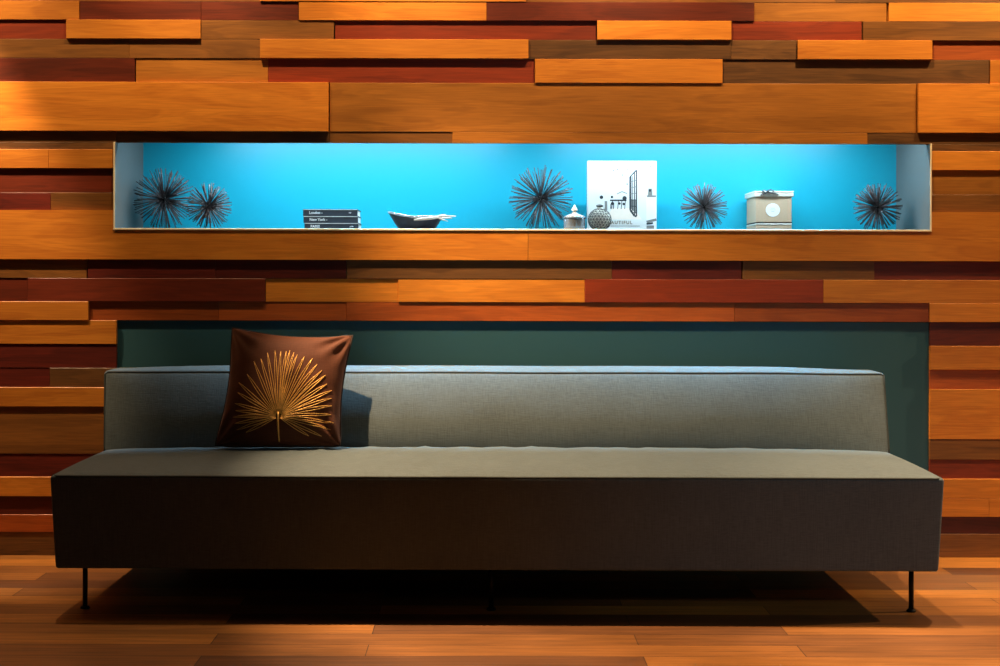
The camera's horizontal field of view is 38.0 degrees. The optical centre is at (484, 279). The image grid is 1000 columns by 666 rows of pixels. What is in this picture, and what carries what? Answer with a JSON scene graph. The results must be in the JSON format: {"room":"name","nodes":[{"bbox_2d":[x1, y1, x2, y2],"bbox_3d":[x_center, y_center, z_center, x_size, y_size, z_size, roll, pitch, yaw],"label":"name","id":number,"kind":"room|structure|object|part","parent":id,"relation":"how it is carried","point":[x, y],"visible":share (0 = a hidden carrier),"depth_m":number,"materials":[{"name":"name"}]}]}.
{"room":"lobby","nodes":[
{"label":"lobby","id":0,"kind":"room"},
{"bbox_2d":[0,0,999,556],"bbox_3d":[0.501,-0.494,5.344,8.200,2.950,0.436,0,0,0],"label":"wall","id":1,"kind":"structure","parent":0,"point":[375,108],"depth_m":5.14,"materials":[{"name":"brown wood"}]},
{"bbox_2d":[133,168,194,227],"bbox_3d":[-1.191,-0.301,5.388,0.229,0.233,0.235,0,0,0],"label":"ornament","id":2,"kind":"object","parent":1,"relation":"in","point":[162,196],"visible":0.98,"depth_m":5.37,"materials":[{"name":"grey metal"}]},
{"bbox_2d":[186,183,231,227],"bbox_3d":[-1.003,-0.270,5.265,0.170,0.168,0.170,0,0,0],"label":"ornament","id":3,"kind":"object","parent":1,"relation":"in","point":[209,206],"visible":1,"depth_m":5.25,"materials":[{"name":"grey metal"}]},
{"bbox_2d":[304,223,360,228],"bbox_3d":[-0.558,-0.195,5.345,0.196,0.025,0.151,0,0,0],"label":"book","id":4,"kind":"object","parent":1,"relation":"on","point":[306,225],"visible":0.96,"depth_m":5.27,"materials":[{"name":"black paper"}]},
{"bbox_2d":[303,216,360,223],"bbox_3d":[-0.561,-0.220,5.345,0.198,0.025,0.151,0,0,0],"label":"book","id":5,"kind":"object","parent":4,"relation":"on","point":[306,219],"visible":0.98,"depth_m":5.27,"materials":[{"name":"black paper"}]},
{"bbox_2d":[303,209,360,217],"bbox_3d":[-0.562,-0.245,5.345,0.198,0.025,0.151,0,0,0],"label":"book","id":6,"kind":"object","parent":5,"relation":"on","point":[306,212],"visible":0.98,"depth_m":5.27,"materials":[{"name":"black paper"}]},
{"bbox_2d":[388,211,455,228],"bbox_3d":[-0.232,-0.217,5.326,0.253,0.072,0.153,0,0,0],"label":"bowl","id":7,"kind":"object","parent":1,"relation":"in","point":[402,221],"visible":0.94,"depth_m":5.28,"materials":[{"name":"black ceramic"}]},
{"bbox_3d":[-0.181,-0.227,5.274,0.158,0.029,0.026,0,0,-19],"label":"branched handle","id":8,"kind":"part","parent":7,"relation":"part of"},
{"bbox_3d":[0.133,-0.400,5.556,2.895,0.452,0.012,0,0,0],"label":"niche panel","id":9,"kind":"part","parent":1,"relation":"part of","materials":[{"name":"teal paint"}]},
{"bbox_3d":[0.133,-0.329,5.128,2.895,0.311,0.002,0,0,0],"label":"niche edge trim","id":10,"kind":"part","parent":1,"relation":"part of","materials":[{"name":"blue paint"}]},
{"bbox_3d":[0.135,0.564,5.158,2.903,0.833,0.012,0,0,0],"label":"teal panel","id":11,"kind":"part","parent":1,"relation":"part of","materials":[{"name":"teal paint"}]},
{"bbox_2d":[509,165,572,228],"bbox_3d":[0.207,-0.305,5.385,0.239,0.245,0.246,0,0,0],"label":"ornament","id":12,"kind":"object","parent":1,"relation":"in","point":[542,199],"visible":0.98,"depth_m":5.37,"materials":[{"name":"grey metal"}]},
{"bbox_2d":[563,205,585,228],"bbox_3d":[0.322,-0.225,5.210,0.083,0.090,0.083,0,0,0],"label":"lidded jar","id":13,"kind":"object","parent":1,"relation":"on","point":[574,220],"visible":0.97,"depth_m":5.18,"materials":[{"name":"grey glass"}]},
{"bbox_3d":[0.322,-0.236,5.210,0.076,0.019,0.076,0,0,0],"label":"lid","id":14,"kind":"part","parent":13,"relation":"part of","materials":[{"name":"white ceramic"}]},
{"bbox_2d":[588,204,611,228],"bbox_3d":[0.418,-0.228,5.280,0.087,0.096,0.087,0,0,0],"label":"patterned vase","id":15,"kind":"object","parent":1,"relation":"in","point":[599,218],"visible":0.87,"depth_m":5.25,"materials":[{"name":"beige ceramic"}]},
{"bbox_2d":[587,161,656,228],"bbox_3d":[0.507,-0.310,5.378,0.256,0.261,0.033,0,-1,0],"label":"book","id":16,"kind":"object","parent":1,"relation":"in","point":[627,190],"visible":0.77,"depth_m":5.36,"materials":[{"name":"white paper"}]},
{"bbox_2d":[680,183,728,228],"bbox_3d":[0.808,-0.269,5.330,0.178,0.177,0.179,0,0,0],"label":"ornament","id":17,"kind":"object","parent":1,"relation":"in","point":[706,206],"visible":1,"depth_m":5.32,"materials":[{"name":"grey metal"}]},
{"bbox_2d":[746,223,791,229],"bbox_3d":[1.062,-0.194,5.425,0.133,0.029,0.192,0,0,0],"label":"book","id":18,"kind":"object","parent":1,"relation":"on","point":[771,226],"visible":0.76,"depth_m":5.33,"materials":[{"name":"white paper"}]},
{"bbox_3d":[1.062,-0.205,5.425,0.133,0.006,0.192,0,0,0],"label":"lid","id":19,"kind":"part","parent":18,"relation":"part of","materials":[{"name":"white paper"}]},
{"bbox_2d":[745,189,793,224],"bbox_3d":[1.062,-0.271,5.422,0.145,0.126,0.202,0,0,0],"label":"gift box","id":20,"kind":"object","parent":18,"relation":"on","point":[763,206],"visible":0.96,"depth_m":5.33,"materials":[{"name":"grey cardboard"}]},
{"bbox_3d":[1.062,-0.317,5.425,0.145,0.020,0.196,0,0,0],"label":"lid","id":21,"kind":"part","parent":20,"relation":"part of","materials":[{"name":"white cardboard"}]},
{"bbox_2d":[852,184,902,229],"bbox_3d":[1.446,-0.269,5.339,0.181,0.179,0.179,0,0,0],"label":"ornament","id":22,"kind":"object","parent":1,"relation":"in","point":[876,207],"visible":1,"depth_m":5.33,"materials":[{"name":"grey metal"}]},
{"bbox_2d":[0,555,999,665],"bbox_3d":[0.498,1.006,1.330,8.400,0.050,8.600,0,0,0],"label":"floor","id":23,"kind":"structure","parent":0,"point":[134,617],"depth_m":4.18,"materials":[{"name":"brown wood"}]},
{"bbox_2d":[50,365,943,612],"bbox_3d":[0.026,0.637,4.634,2.638,0.686,0.877,0,0,0],"label":"sofa","id":24,"kind":"object","parent":23,"relation":"on","point":[434,467],"visible":0.94,"depth_m":4.21,"materials":[{"name":"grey fabric"}]},
{"bbox_3d":[-1.190,0.903,4.316,0.014,0.136,0.014,0,0,0],"label":"leg","id":25,"kind":"part","parent":24,"relation":"part of","materials":[{"name":"black metal"}]},
{"bbox_2d":[215,327,352,447],"bbox_3d":[-0.657,0.351,4.756,0.421,0.386,0.208,0,0,5],"label":"throw pillow","id":26,"kind":"object","parent":24,"relation":"on","point":[283,391],"visible":1,"depth_m":4.69,"materials":[{"name":"brown fabric"}]},
{"bbox_3d":[0.018,0.906,4.306,0.014,0.136,0.014,0,0,0],"label":"leg","id":27,"kind":"part","parent":24,"relation":"part of","materials":[{"name":"black metal"}]},
{"bbox_3d":[0.029,0.442,4.926,2.638,0.296,0.294,0,0,0],"label":"backrest","id":28,"kind":"part","parent":24,"relation":"part of","materials":[{"name":"grey fabric"}]},
{"bbox_3d":[0.035,0.693,4.615,2.594,0.298,0.838,0,0,0],"label":"seat","id":29,"kind":"part","parent":24,"relation":"part of","materials":[{"name":"grey fabric"}]},
{"bbox_3d":[1.263,0.909,4.296,0.014,0.136,0.014,0,0,0],"label":"leg","id":30,"kind":"part","parent":24,"relation":"part of","materials":[{"name":"black metal"}]}
]}

